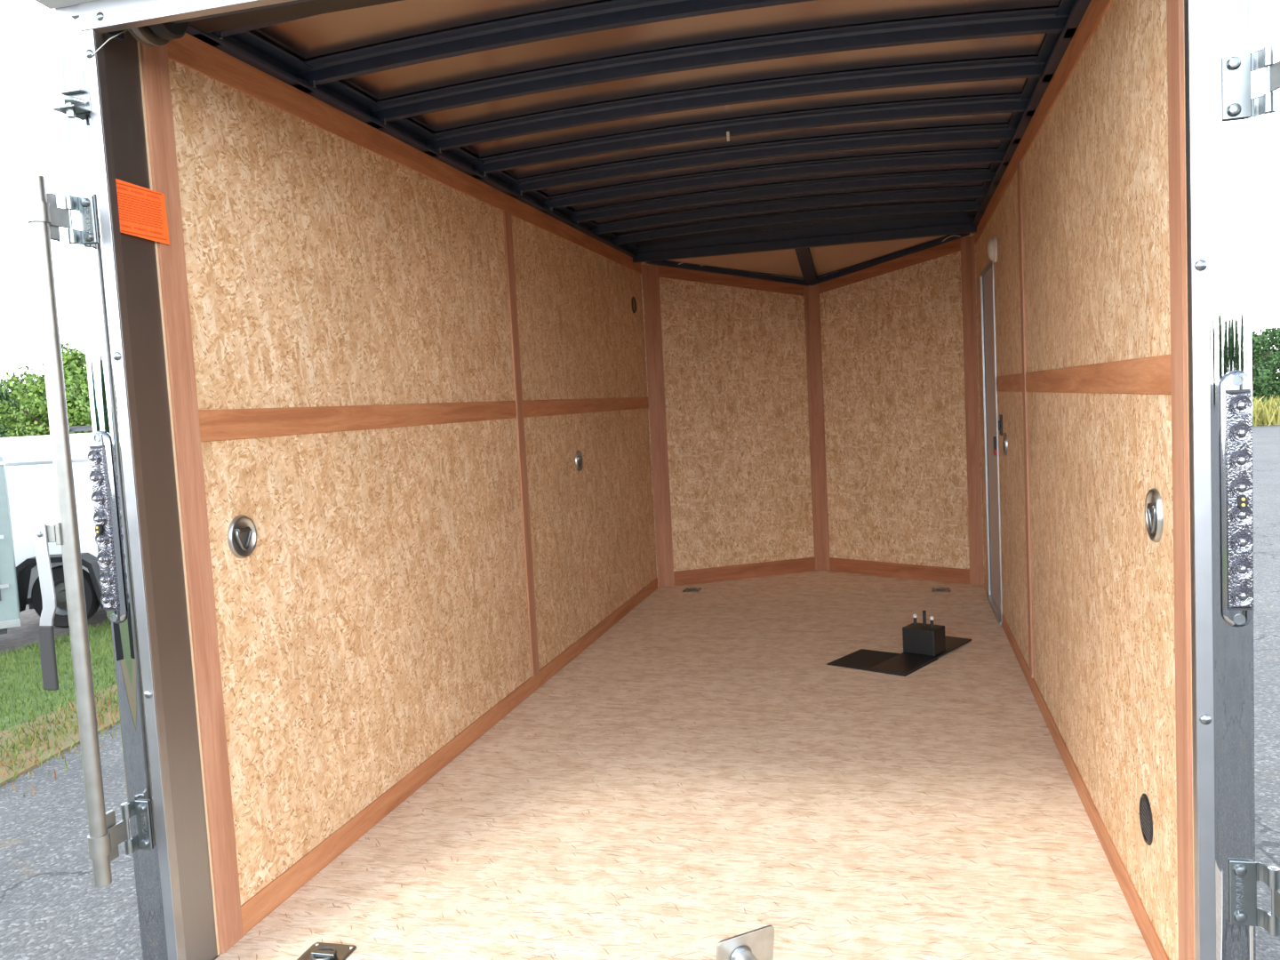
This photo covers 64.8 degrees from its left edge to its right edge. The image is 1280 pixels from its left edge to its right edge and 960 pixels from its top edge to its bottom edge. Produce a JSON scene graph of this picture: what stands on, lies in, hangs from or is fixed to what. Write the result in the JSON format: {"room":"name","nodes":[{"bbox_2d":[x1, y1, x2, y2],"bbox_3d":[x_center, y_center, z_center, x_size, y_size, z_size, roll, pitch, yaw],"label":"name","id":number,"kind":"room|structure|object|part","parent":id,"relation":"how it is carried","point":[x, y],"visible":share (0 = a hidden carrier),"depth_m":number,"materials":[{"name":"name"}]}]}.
{"room":"cargo trailer interior","nodes":[
{"label":"cargo trailer interior","id":0,"kind":"room"},
{"bbox_2d":[168,58,656,955],"bbox_3d":[-0.502,-0.139,4.462,0.025,2.176,4.511,-2,4,14],"label":"wall","id":1,"kind":"structure","parent":0,"point":[378,610],"depth_m":3.14,"materials":[{"name":"beige wood"}]},
{"bbox_2d":[24,174,152,887],"bbox_3d":[-1.139,0.117,2.049,0.071,1.430,0.167,1,6,45],"label":"lock","id":2,"kind":"object","parent":1,"relation":"attached to","point":[44,218],"visible":1,"depth_m":2.02,"materials":[{"name":"metal"}]},
{"bbox_3d":[-1.192,0.193,2.017,0.044,0.210,0.005,-2,4,14],"label":"handle","id":3,"kind":"part","parent":2,"relation":"part of","materials":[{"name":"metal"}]},
{"bbox_2d":[85,48,93,58],"bbox_3d":[-1.108,-0.857,2.026,0.018,0.018,0.006,-2,4,14],"label":"bolt","id":4,"kind":"object","parent":1,"relation":"attached to","point":[88,53],"visible":1,"depth_m":2.02,"materials":[{"name":"metal"}]},
{"bbox_2d":[96,11,103,21],"bbox_3d":[-1.079,-0.926,2.012,0.018,0.018,0.006,-2,4,14],"label":"bolt","id":5,"kind":"object","parent":1,"relation":"attached to","point":[100,16],"visible":1,"depth_m":2.01,"materials":[{"name":"metal"}]},
{"bbox_2d":[87,431,126,623],"bbox_3d":[-1.119,0.102,2.101,0.047,0.408,0.034,-2,4,14],"label":"tail light","id":6,"kind":"object","parent":1,"relation":"attached to","point":[100,455],"visible":1,"depth_m":2.10,"materials":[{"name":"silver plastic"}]},
{"bbox_2d":[112,352,120,360],"bbox_3d":[-1.076,-0.255,2.072,0.018,0.018,0.006,-2,4,14],"label":"bolt","id":7,"kind":"object","parent":1,"relation":"attached to","point":[116,356],"visible":1,"depth_m":2.07,"materials":[{"name":"metal"}]},
{"bbox_2d":[115,178,169,245],"bbox_3d":[-1.075,-0.577,2.173,0.002,0.117,0.164,-2,4,14],"label":"warning sticker","id":8,"kind":"object","parent":1,"relation":"attached to","point":[141,211],"visible":0.96,"depth_m":2.18,"materials":[{"name":"orange paper"}]},
{"bbox_2d":[116,192,163,229],"bbox_3d":[-1.077,-0.579,2.167,0.001,0.057,0.140,-2,4,14],"label":"print","id":9,"kind":"object","parent":8,"relation":"on","point":[136,210],"depth_m":2.17,"materials":[{"name":"brown paper"}]},
{"bbox_2d":[144,689,151,698],"bbox_3d":[-1.039,0.452,2.126,0.018,0.018,0.006,-2,4,14],"label":"bolt","id":10,"kind":"object","parent":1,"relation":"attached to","point":[148,693],"visible":1,"depth_m":2.12,"materials":[{"name":"metal"}]},
{"bbox_2d":[136,40,243,955],"bbox_3d":[-1.027,0.043,2.316,0.009,2.136,0.080,-2,4,14],"label":"trim","id":11,"kind":"structure","parent":1,"relation":"attached to","point":[156,75],"depth_m":2.31,"materials":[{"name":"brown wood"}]},
{"bbox_2d":[91,0,312,55],"bbox_3d":[-0.143,-0.978,1.854,2.014,0.177,0.164,-2,4,14],"label":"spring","id":12,"kind":"object","parent":1,"relation":"attached to","point":[156,35],"visible":0.47,"depth_m":2.07,"materials":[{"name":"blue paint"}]},
{"bbox_2d":[227,514,256,558],"bbox_3d":[-0.979,0.140,2.487,0.013,0.107,0.107,-2,4,14],"label":"ring","id":13,"kind":"object","parent":1,"relation":"attached to","point":[242,532],"depth_m":2.48,"materials":[{"name":"metal"}]},
{"bbox_2d":[198,400,516,441],"bbox_3d":[-0.780,-0.213,3.325,0.005,0.074,2.035,-2,4,14],"label":"trim","id":14,"kind":"structure","parent":1,"relation":"attached to","point":[228,424],"depth_m":2.91,"materials":[{"name":"brown wood"}]},
{"bbox_2d":[167,32,641,273],"bbox_3d":[-0.533,-1.187,4.417,0.005,0.078,4.433,-2,4,14],"label":"trim","id":15,"kind":"structure","parent":1,"relation":"attached to","point":[188,51],"depth_m":3.07,"materials":[{"name":"brown wood"}]},
{"bbox_2d":[185,24,639,257],"bbox_3d":[-0.555,-1.250,4.298,0.075,0.065,4.363,-2,4,14],"label":"rail","id":16,"kind":"object","parent":1,"relation":"on","point":[247,47],"visible":0.45,"depth_m":3.11,"materials":[{"name":"black metal"}]},
{"bbox_2d":[192,14,318,46],"bbox_3d":[-0.046,-1.127,2.144,2.110,0.093,0.081,-2,4,14],"label":"bow","id":17,"kind":"object","parent":16,"relation":"attached to","point":[228,32],"visible":0.21,"depth_m":2.39,"materials":[{"name":"blue paint"}]},
{"bbox_2d":[291,0,815,93],"bbox_3d":[0.052,-1.161,2.531,2.110,0.093,0.081,-2,4,14],"label":"bow","id":18,"kind":"object","parent":16,"relation":"attached to","point":[615,13],"visible":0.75,"depth_m":2.63,"materials":[{"name":"blue paint"}]},
{"bbox_2d":[610,200,981,247],"bbox_3d":[0.833,-1.438,5.622,2.110,0.093,0.081,-2,4,14],"label":"bow","id":19,"kind":"object","parent":16,"relation":"attached to","point":[958,205],"visible":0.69,"depth_m":5.60,"materials":[{"name":"blue paint"}]},
{"bbox_2d":[240,577,657,935],"bbox_3d":[-0.424,0.875,4.574,0.005,0.071,4.433,-2,4,14],"label":"baseboard","id":20,"kind":"structure","parent":1,"relation":"attached to","point":[280,889],"depth_m":3.24,"materials":[{"name":"brown wood"}]},
{"bbox_2d":[503,210,539,676],"bbox_3d":[-0.512,-0.141,4.356,0.009,2.002,0.075,-2,4,14],"label":"trim","id":21,"kind":"structure","parent":1,"relation":"attached to","point":[507,216],"depth_m":4.34,"materials":[{"name":"brown wood"}]},
{"bbox_2d":[575,450,583,471],"bbox_3d":[-0.309,-0.098,5.139,0.013,0.107,0.107,-2,4,14],"label":"ring","id":22,"kind":"object","parent":1,"relation":"attached to","point":[579,458],"depth_m":5.13,"materials":[{"name":"metal"}]},
{"bbox_2d":[522,397,648,417],"bbox_3d":[-0.229,-0.408,5.502,0.005,0.074,2.323,-2,4,14],"label":"trim","id":23,"kind":"structure","parent":1,"relation":"attached to","point":[532,408],"depth_m":5.17,"materials":[{"name":"brown wood"}]},
{"bbox_2d":[632,296,636,313],"bbox_3d":[-0.039,-1.101,6.346,0.009,0.106,0.106,-2,4,14],"label":"air vent","id":24,"kind":"object","parent":1,"relation":"in","point":[633,305],"visible":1,"depth_m":6.34,"materials":[{"name":"grey"}]},
{"bbox_2d":[34,0,1255,959],"bbox_3d":[-0.049,0.050,1.978,2.190,2.570,0.465,-2,4,14],"label":"door frame","id":25,"kind":"structure","parent":1,"relation":"attached to","point":[122,64],"depth_m":2.06,"materials":[{"name":"silver metal"}]},
{"bbox_2d":[51,88,91,118],"bbox_3d":[-1.143,-0.756,2.026,0.058,0.057,0.042,-2,4,14],"label":"bracket","id":26,"kind":"object","parent":25,"relation":"attached to","point":[77,100],"visible":1,"depth_m":2.03,"materials":[{"name":"metal"}]},
{"bbox_3d":[-1.139,-0.765,2.044,0.058,0.042,0.003,-2,4,14],"label":"plate","id":27,"kind":"part","parent":26,"relation":"part of","materials":[{"name":"metal"}]},
{"bbox_2d":[632,222,976,263],"bbox_3d":[0.959,-1.434,6.112,2.120,0.054,0.050,-2,4,14],"label":"ceiling beam","id":28,"kind":"structure","parent":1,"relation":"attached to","point":[963,228],"depth_m":6.08,"materials":[{"name":"black metal"}]},
{"bbox_2d":[1194,259,1207,271],"bbox_3d":[0.875,-0.335,1.571,0.018,0.018,0.006,-2,4,14],"label":"bolt","id":29,"kind":"object","parent":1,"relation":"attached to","point":[1200,265],"visible":1,"depth_m":1.57,"materials":[{"name":"metal"}]},
{"bbox_2d":[1199,713,1211,724],"bbox_3d":[0.913,0.387,1.626,0.018,0.018,0.006,-2,4,14],"label":"bolt","id":30,"kind":"object","parent":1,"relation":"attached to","point":[1204,719],"visible":1,"depth_m":1.62,"materials":[{"name":"metal"}]},
{"bbox_2d":[1218,370,1254,627],"bbox_3d":[0.937,0.033,1.575,0.047,0.408,0.034,-2,4,14],"label":"tail light","id":31,"kind":"object","parent":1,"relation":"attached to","point":[1235,387],"visible":1,"depth_m":1.57,"materials":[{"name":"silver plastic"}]},
{"bbox_2d":[1222,44,1279,935],"bbox_3d":[0.975,0.046,1.512,0.065,1.430,0.190,-5,5,-22],"label":"hinge","id":32,"kind":"object","parent":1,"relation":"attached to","point":[1237,102],"visible":1,"depth_m":1.54,"materials":[{"name":"metal"}]},
{"bbox_2d":[248,0,1061,247],"bbox_3d":[0.409,-1.343,3.953,2.150,0.089,4.495,-2,4,14],"label":"ceiling","id":33,"kind":"structure","parent":0,"point":[324,35],"depth_m":3.10,"materials":[{"name":"beige"}]},
{"bbox_2d":[368,7,1076,128],"bbox_3d":[0.149,-1.196,2.917,2.110,0.093,0.081,-2,4,14],"label":"bow","id":34,"kind":"object","parent":33,"relation":"attached to","point":[1043,20],"visible":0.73,"depth_m":2.88,"materials":[{"name":"blue paint"}]},
{"bbox_2d":[424,56,1054,156],"bbox_3d":[0.247,-1.231,3.303,2.110,0.093,0.081,-2,4,14],"label":"bow","id":35,"kind":"object","parent":33,"relation":"attached to","point":[1019,67],"visible":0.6,"depth_m":3.28,"materials":[{"name":"blue paint"}]},
{"bbox_2d":[469,93,1034,179],"bbox_3d":[0.345,-1.265,3.690,2.110,0.093,0.081,-2,4,14],"label":"bow","id":36,"kind":"object","parent":33,"relation":"attached to","point":[1007,103],"visible":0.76,"depth_m":3.66,"materials":[{"name":"blue paint"}]},
{"bbox_2d":[726,131,729,141],"bbox_3d":[0.322,-1.254,3.679,0.012,0.032,0.012,-2,4,14],"label":"clip","id":37,"kind":"object","parent":36,"relation":"attached to","point":[727,132],"visible":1,"depth_m":3.67,"materials":[{"name":"beige plastic"}]},
{"bbox_2d":[508,123,1021,198],"bbox_3d":[0.442,-1.300,4.076,2.110,0.093,0.081,-2,4,14],"label":"bow","id":38,"kind":"object","parent":33,"relation":"attached to","point":[989,132],"visible":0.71,"depth_m":4.05,"materials":[{"name":"blue paint"}]},
{"bbox_2d":[541,148,1009,213],"bbox_3d":[0.540,-1.335,4.462,2.110,0.093,0.081,-2,4,14],"label":"bow","id":39,"kind":"object","parent":33,"relation":"attached to","point":[988,155],"visible":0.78,"depth_m":4.44,"materials":[{"name":"blue paint"}]},
{"bbox_2d":[567,168,999,226],"bbox_3d":[0.638,-1.369,4.849,2.110,0.093,0.081,-2,4,14],"label":"bow","id":40,"kind":"object","parent":33,"relation":"attached to","point":[977,175],"visible":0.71,"depth_m":4.83,"materials":[{"name":"blue paint"}]},
{"bbox_2d":[590,185,991,238],"bbox_3d":[0.735,-1.404,5.235,2.110,0.093,0.081,-2,4,14],"label":"bow","id":41,"kind":"object","parent":33,"relation":"attached to","point":[976,191],"visible":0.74,"depth_m":5.22,"materials":[{"name":"blue paint"}]},
{"bbox_2d":[215,569,1152,959],"bbox_3d":[0.627,0.875,4.512,2.060,0.030,5.286,-2,4,14],"label":"floor","id":42,"kind":"structure","parent":0,"point":[700,775],"depth_m":3.00,"materials":[{"name":"beige wood"}]},
{"bbox_2d":[296,942,356,959],"bbox_3d":[-0.727,1.092,2.318,0.112,0.014,0.112,-2,4,14],"label":"ring","id":43,"kind":"object","parent":42,"relation":"on","point":[318,950],"depth_m":2.33,"materials":[{"name":"metal"}]},
{"bbox_2d":[682,587,702,591],"bbox_3d":[0.339,0.712,6.567,0.112,0.014,0.112,-2,4,14],"label":"anchor","id":44,"kind":"object","parent":42,"relation":"on","point":[690,589],"depth_m":6.55,"materials":[{"name":"metal"}]},
{"bbox_2d":[716,925,774,959],"bbox_3d":[0.304,1.000,1.885,0.136,0.137,0.434,-5,5,-26],"label":"metal plate","id":45,"kind":"object","parent":42,"relation":"on","point":[757,944],"visible":1,"depth_m":2.06,"materials":[{"name":"silver metal"}]},
{"bbox_2d":[826,648,938,676],"bbox_3d":[1.105,0.826,4.588,0.386,0.006,0.330,1,6,41],"label":"rubber mat","id":46,"kind":"object","parent":42,"relation":"on","point":[862,659],"visible":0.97,"depth_m":4.61,"materials":[{"name":"black rubber"}]},
{"bbox_2d":[870,610,971,674],"bbox_3d":[1.303,0.708,4.650,0.168,0.199,0.705,1,6,41],"label":"box","id":47,"kind":"object","parent":46,"relation":"on","point":[924,643],"visible":1,"depth_m":4.62,"materials":[{"name":"paint"}]},
{"bbox_3d":[1.308,0.803,4.657,0.168,0.008,0.705,1,6,41],"label":"plate","id":48,"kind":"part","parent":47,"relation":"part of","materials":[{"name":"black metal"}]},
{"bbox_2d":[931,587,951,591],"bbox_3d":[1.833,0.665,6.137,0.112,0.014,0.112,-2,4,14],"label":"anchor","id":49,"kind":"object","parent":42,"relation":"on","point":[937,589],"depth_m":6.12,"materials":[{"name":"metal"}]},
{"bbox_2d":[640,262,814,587],"bbox_3d":[0.635,-0.367,6.837,1.206,2.490,0.045,-4,5,-17],"label":"wall","id":50,"kind":"structure","parent":0,"point":[735,368],"depth_m":6.82,"materials":[{"name":"beige wood"}]},
{"bbox_2d":[641,264,674,587],"bbox_3d":[0.121,-0.344,6.654,0.113,2.126,0.009,-4,5,-17],"label":"trim","id":51,"kind":"structure","parent":50,"relation":"attached to","point":[650,273],"depth_m":6.65,"materials":[{"name":"brown wood"}]},
{"bbox_2d":[645,260,809,285],"bbox_3d":[0.597,-1.385,6.722,1.156,0.196,0.035,-4,5,-17],"label":"tube","id":52,"kind":"object","parent":50,"relation":"attached to","point":[668,263],"visible":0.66,"depth_m":6.71,"materials":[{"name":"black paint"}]},
{"bbox_2d":[658,264,804,295],"bbox_3d":[0.621,-1.334,6.748,1.039,0.225,0.004,-4,5,-17],"label":"trim","id":53,"kind":"structure","parent":50,"relation":"attached to","point":[664,271],"depth_m":6.74,"materials":[{"name":"brown wood"}]},
{"bbox_2d":[673,557,815,585],"bbox_3d":[0.726,0.624,6.897,1.041,0.098,0.006,-4,5,-17],"label":"baseboard","id":54,"kind":"structure","parent":50,"relation":"attached to","point":[713,574],"depth_m":6.89,"materials":[{"name":"brown wood"}]},
{"bbox_2d":[669,235,945,278],"bbox_3d":[1.065,-1.437,6.529,2.100,0.189,0.816,-2,4,14],"label":"ceiling","id":55,"kind":"structure","parent":0,"point":[827,260],"depth_m":6.50,"materials":[{"name":"brown wood"}]},
{"bbox_2d":[817,232,984,587],"bbox_3d":[1.660,-0.402,6.575,0.048,2.490,1.201,-7,6,-44],"label":"wall","id":56,"kind":"structure","parent":0,"point":[892,342],"depth_m":6.53,"materials":[{"name":"beige wood"}]},
{"bbox_2d":[794,248,816,283],"bbox_3d":[1.071,-1.407,6.503,0.082,0.197,0.750,-2,4,14],"label":"ridge beam","id":57,"kind":"structure","parent":56,"relation":"attached to","point":[804,255],"depth_m":6.51,"materials":[{"name":"black metal"}]},
{"bbox_2d":[803,283,830,570],"bbox_3d":[1.246,-0.355,6.964,0.008,1.981,0.068,-7,6,-44],"label":"trim","id":58,"kind":"structure","parent":56,"relation":"attached to","point":[814,289],"depth_m":6.96,"materials":[{"name":"brown wood"}]},
{"bbox_2d":[818,237,960,293],"bbox_3d":[1.583,-1.371,6.490,0.004,0.219,1.045,-7,6,-44],"label":"trim","id":59,"kind":"structure","parent":56,"relation":"attached to","point":[952,246],"depth_m":6.44,"materials":[{"name":"brown wood"}]},
{"bbox_2d":[810,233,969,285],"bbox_3d":[1.573,-1.418,6.472,0.036,0.196,1.151,-7,6,-44],"label":"tube","id":60,"kind":"object","parent":56,"relation":"attached to","point":[939,241],"visible":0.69,"depth_m":6.44,"materials":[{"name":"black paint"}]},
{"bbox_2d":[829,557,969,584],"bbox_3d":[1.687,0.594,6.639,0.005,0.095,1.051,-7,6,-44],"label":"baseboard","id":61,"kind":"structure","parent":56,"relation":"attached to","point":[925,572],"depth_m":6.61,"materials":[{"name":"brown wood"}]},
{"bbox_2d":[960,235,983,585],"bbox_3d":[2.029,-0.408,6.159,0.008,2.126,0.086,-7,6,-44],"label":"trim","id":62,"kind":"structure","parent":56,"relation":"attached to","point":[967,244],"depth_m":6.15,"materials":[{"name":"brown wood"}]},
{"bbox_2d":[975,0,1178,959],"bbox_3d":[1.527,-0.207,3.943,0.025,2.176,4.511,-2,4,14],"label":"wall","id":63,"kind":"structure","parent":0,"point":[1095,172],"depth_m":2.51,"materials":[{"name":"beige wood"}]},
{"bbox_2d":[979,259,1002,625],"bbox_3d":[1.896,-0.211,5.426,0.039,1.860,0.720,-2,4,14],"label":"door","id":64,"kind":"structure","parent":63,"relation":"in","point":[995,597],"depth_m":5.50,"materials":[{"name":"grey metal"}]},
{"bbox_3d":[1.944,0.704,5.496,0.039,0.022,0.720,-2,4,14],"label":"sill","id":65,"kind":"part","parent":64,"relation":"part of","materials":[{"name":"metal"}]},
{"bbox_2d":[987,236,997,262],"bbox_3d":[1.702,-1.115,4.876,0.040,0.124,0.124,-2,4,14],"label":"dome light","id":66,"kind":"object","parent":63,"relation":"attached to","point":[992,246],"visible":1,"depth_m":4.83,"materials":[{"name":"beige plastic"}]},
{"bbox_2d":[998,414,1002,435],"bbox_3d":[1.740,-0.266,4.870,0.017,0.100,0.070,-2,4,14],"label":"light switch","id":67,"kind":"object","parent":63,"relation":"attached to","point":[1000,421],"visible":1,"depth_m":4.84,"materials":[{"name":"black plastic"}]},
{"bbox_2d":[1002,432,1007,455],"bbox_3d":[1.707,-0.167,4.714,0.013,0.107,0.107,-2,4,14],"label":"ring","id":68,"kind":"object","parent":63,"relation":"attached to","point":[1004,436],"depth_m":4.69,"materials":[{"name":"metal"}]},
{"bbox_2d":[996,373,1022,391],"bbox_3d":[1.646,-0.431,4.499,0.005,0.074,1.095,-2,4,14],"label":"trim","id":69,"kind":"structure","parent":63,"relation":"attached to","point":[1013,382],"depth_m":4.42,"materials":[{"name":"brown wood"}]},
{"bbox_2d":[1016,161,1033,678],"bbox_3d":[1.510,-0.217,3.947,0.009,2.002,0.075,-2,4,14],"label":"trim","id":70,"kind":"structure","parent":63,"relation":"attached to","point":[1020,165],"depth_m":3.93,"materials":[{"name":"brown wood"}]},
{"bbox_2d":[968,0,1091,226],"bbox_3d":[1.425,-1.316,3.791,0.075,0.065,4.363,-2,4,14],"label":"rail","id":71,"kind":"object","parent":63,"relation":"on","point":[1054,46],"visible":0.44,"depth_m":3.25,"materials":[{"name":"black metal"}]},
{"bbox_2d":[974,0,1111,245],"bbox_3d":[1.466,-1.254,3.905,0.005,0.078,4.433,-2,4,14],"label":"trim","id":72,"kind":"structure","parent":63,"relation":"attached to","point":[1096,9],"depth_m":3.05,"materials":[{"name":"brown wood"}]},
{"bbox_2d":[1002,614,1169,959],"bbox_3d":[1.439,0.859,3.520,0.005,0.066,3.310,-2,4,14],"label":"baseboard","id":73,"kind":"structure","parent":63,"relation":"attached to","point":[1148,931],"depth_m":2.70,"materials":[{"name":"brown wood"}]},
{"bbox_2d":[1025,354,1171,394],"bbox_3d":[1.233,-0.285,2.864,0.005,0.074,2.140,-2,4,14],"label":"trim","id":74,"kind":"structure","parent":63,"relation":"attached to","point":[1152,375],"depth_m":2.36,"materials":[{"name":"brown wood"}]},
{"bbox_2d":[1139,793,1152,845],"bbox_3d":[1.091,0.731,2.171,0.009,0.106,0.106,-2,4,14],"label":"air vent","id":75,"kind":"object","parent":63,"relation":"in","point":[1146,820],"visible":1,"depth_m":2.17,"materials":[{"name":"black metal"}]},
{"bbox_2d":[1144,488,1163,542],"bbox_3d":[1.022,0.070,2.006,0.013,0.107,0.107,-2,4,14],"label":"ring","id":76,"kind":"object","parent":63,"relation":"attached to","point":[1154,512],"depth_m":1.99,"materials":[{"name":"metal"}]},
{"bbox_2d":[1166,0,1194,959],"bbox_3d":[0.968,-0.024,1.805,0.009,2.136,0.080,-2,4,14],"label":"trim","id":77,"kind":"structure","parent":63,"relation":"attached to","point":[1174,8],"depth_m":1.80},
{"label":"outside","id":78,"kind":"structure","parent":0,"visible":0},
{"bbox_2d":[0,424,1279,959],"bbox_3d":[2.422,0.832,11.537,280.000,0.100,300.000,-2,4,14],"label":"ground","id":79,"kind":"structure","parent":78,"point":[52,908],"depth_m":4.38,"materials":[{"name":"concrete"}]},
{"bbox_2d":[0,376,27,437],"bbox_3d":[-31.812,-2.676,51.025,4.023,4.887,4.090,-2,4,14],"label":"tree","id":80,"kind":"object","parent":79,"relation":"on","point":[2,396],"visible":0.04,"depth_m":50.26,"materials":[{"name":"green plant"}]},
{"bbox_2d":[0,382,45,437],"bbox_3d":[-26.137,-2.069,43.745,3.404,4.555,3.935,-4,4,-10],"label":"tree","id":81,"kind":"object","parent":79,"relation":"on","point":[4,406],"visible":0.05,"depth_m":42.75,"materials":[{"name":"green plant"}]},
{"bbox_2d":[1251,331,1279,407],"bbox_3d":[26.855,-4.717,44.383,3.084,3.722,3.182,-5,5,-28],"label":"tree","id":82,"kind":"object","parent":79,"relation":"on","point":[1263,384],"visible":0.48,"depth_m":43.55,"materials":[{"name":"green plant"}]},
{"bbox_2d":[1251,322,1279,399],"bbox_3d":[31.184,-5.389,49.446,3.582,4.668,3.724,-2,4,14],"label":"tree","id":83,"kind":"object","parent":79,"relation":"on","point":[1276,331],"visible":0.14,"depth_m":49.43,"materials":[{"name":"green plant"}]},
{"bbox_2d":[1252,394,1279,425],"bbox_3d":[31.059,-2.757,31.732,39.110,0.945,6.231,-2,4,14],"label":"grass","id":84,"kind":"structure","parent":79,"relation":"on","point":[1268,415],"depth_m":32.53,"materials":[{"name":"plant"}]},
{"bbox_2d":[1266,333,1279,381],"bbox_3d":[29.378,-4.659,43.799,2.900,4.224,3.601,-4,4,-12],"label":"tree","id":85,"kind":"object","parent":79,"relation":"on","point":[1277,374],"visible":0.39,"depth_m":44.52,"materials":[{"name":"green plant"}]},
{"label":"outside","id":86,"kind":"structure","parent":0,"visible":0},
{"bbox_2d":[0,604,110,655],"bbox_3d":[-29.826,1.859,19.779,53.400,0.010,40.000,-2,4,14],"label":"dirt","id":87,"kind":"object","parent":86,"point":[28,632],"visible":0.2,"depth_m":9.20,"materials":[{"name":"grey soil"}]},
{"bbox_2d":[0,454,20,634],"bbox_3d":[-6.632,0.722,7.789,3.058,1.620,1.110,-6,5,-31],"label":"trailer","id":88,"kind":"object","parent":87,"relation":"on","point":[9,594],"visible":1,"depth_m":8.18,"materials":[{"name":"grey paint"}]},
{"bbox_2d":[0,342,90,436],"bbox_3d":[-21.249,-2.323,38.173,4.664,5.821,3.693,-1,5,27],"label":"tree","id":89,"kind":"object","parent":87,"relation":"on","point":[75,367],"visible":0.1,"depth_m":37.61,"materials":[{"name":"green plant"}]},
{"bbox_2d":[0,432,93,457],"bbox_3d":[-8.911,0.261,14.501,1.808,1.760,1.710,-3,4,0],"label":"trailer","id":90,"kind":"object","parent":87,"relation":"on","point":[35,444],"visible":0.07,"depth_m":13.70,"materials":[{"name":"white paint"}]},
{"bbox_2d":[13,374,93,436],"bbox_3d":[-17.991,-1.313,31.245,2.630,3.936,2.242,-2,4,14],"label":"tree","id":91,"kind":"object","parent":87,"relation":"on","point":[29,412],"visible":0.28,"depth_m":30.81,"materials":[{"name":"green plant"}]},
{"bbox_2d":[4,450,103,627],"bbox_3d":[-4.681,0.471,9.984,2.408,1.580,1.815,-3,4,-3],"label":"trailer","id":92,"kind":"object","parent":87,"relation":"on","point":[30,478],"visible":0.2,"depth_m":9.22,"materials":[{"name":"white paint"}]},
{"bbox_2d":[68,424,92,433],"bbox_3d":[-9.114,-0.215,19.957,4.693,1.900,1.840,-3,4,0],"label":"van","id":93,"kind":"object","parent":87,"relation":"on","point":[76,428],"visible":0.02,"depth_m":19.14,"materials":[{"name":"white paint"}]},
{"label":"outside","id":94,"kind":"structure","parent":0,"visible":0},
{"bbox_2d":[0,618,118,759],"bbox_3d":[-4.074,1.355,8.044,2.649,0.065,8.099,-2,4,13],"label":"grass","id":95,"kind":"structure","parent":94,"point":[108,629],"depth_m":7.09,"materials":[{"name":"green plant"}]},
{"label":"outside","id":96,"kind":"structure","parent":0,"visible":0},
{"bbox_2d":[0,683,119,785],"bbox_3d":[-2.092,0.925,12.685,0.934,0.016,40.029,-2,4,13],"label":"verge","id":97,"kind":"structure","parent":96,"point":[68,741],"depth_m":5.91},
{"bbox_2d":[0,685,119,796],"bbox_3d":[-3.137,1.313,7.806,1.066,0.085,8.130,-3,4,6],"label":"weeds","id":98,"kind":"object","parent":97,"relation":"on","point":[106,708],"visible":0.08,"depth_m":5.75,"materials":[{"name":"green plant"}]}
]}

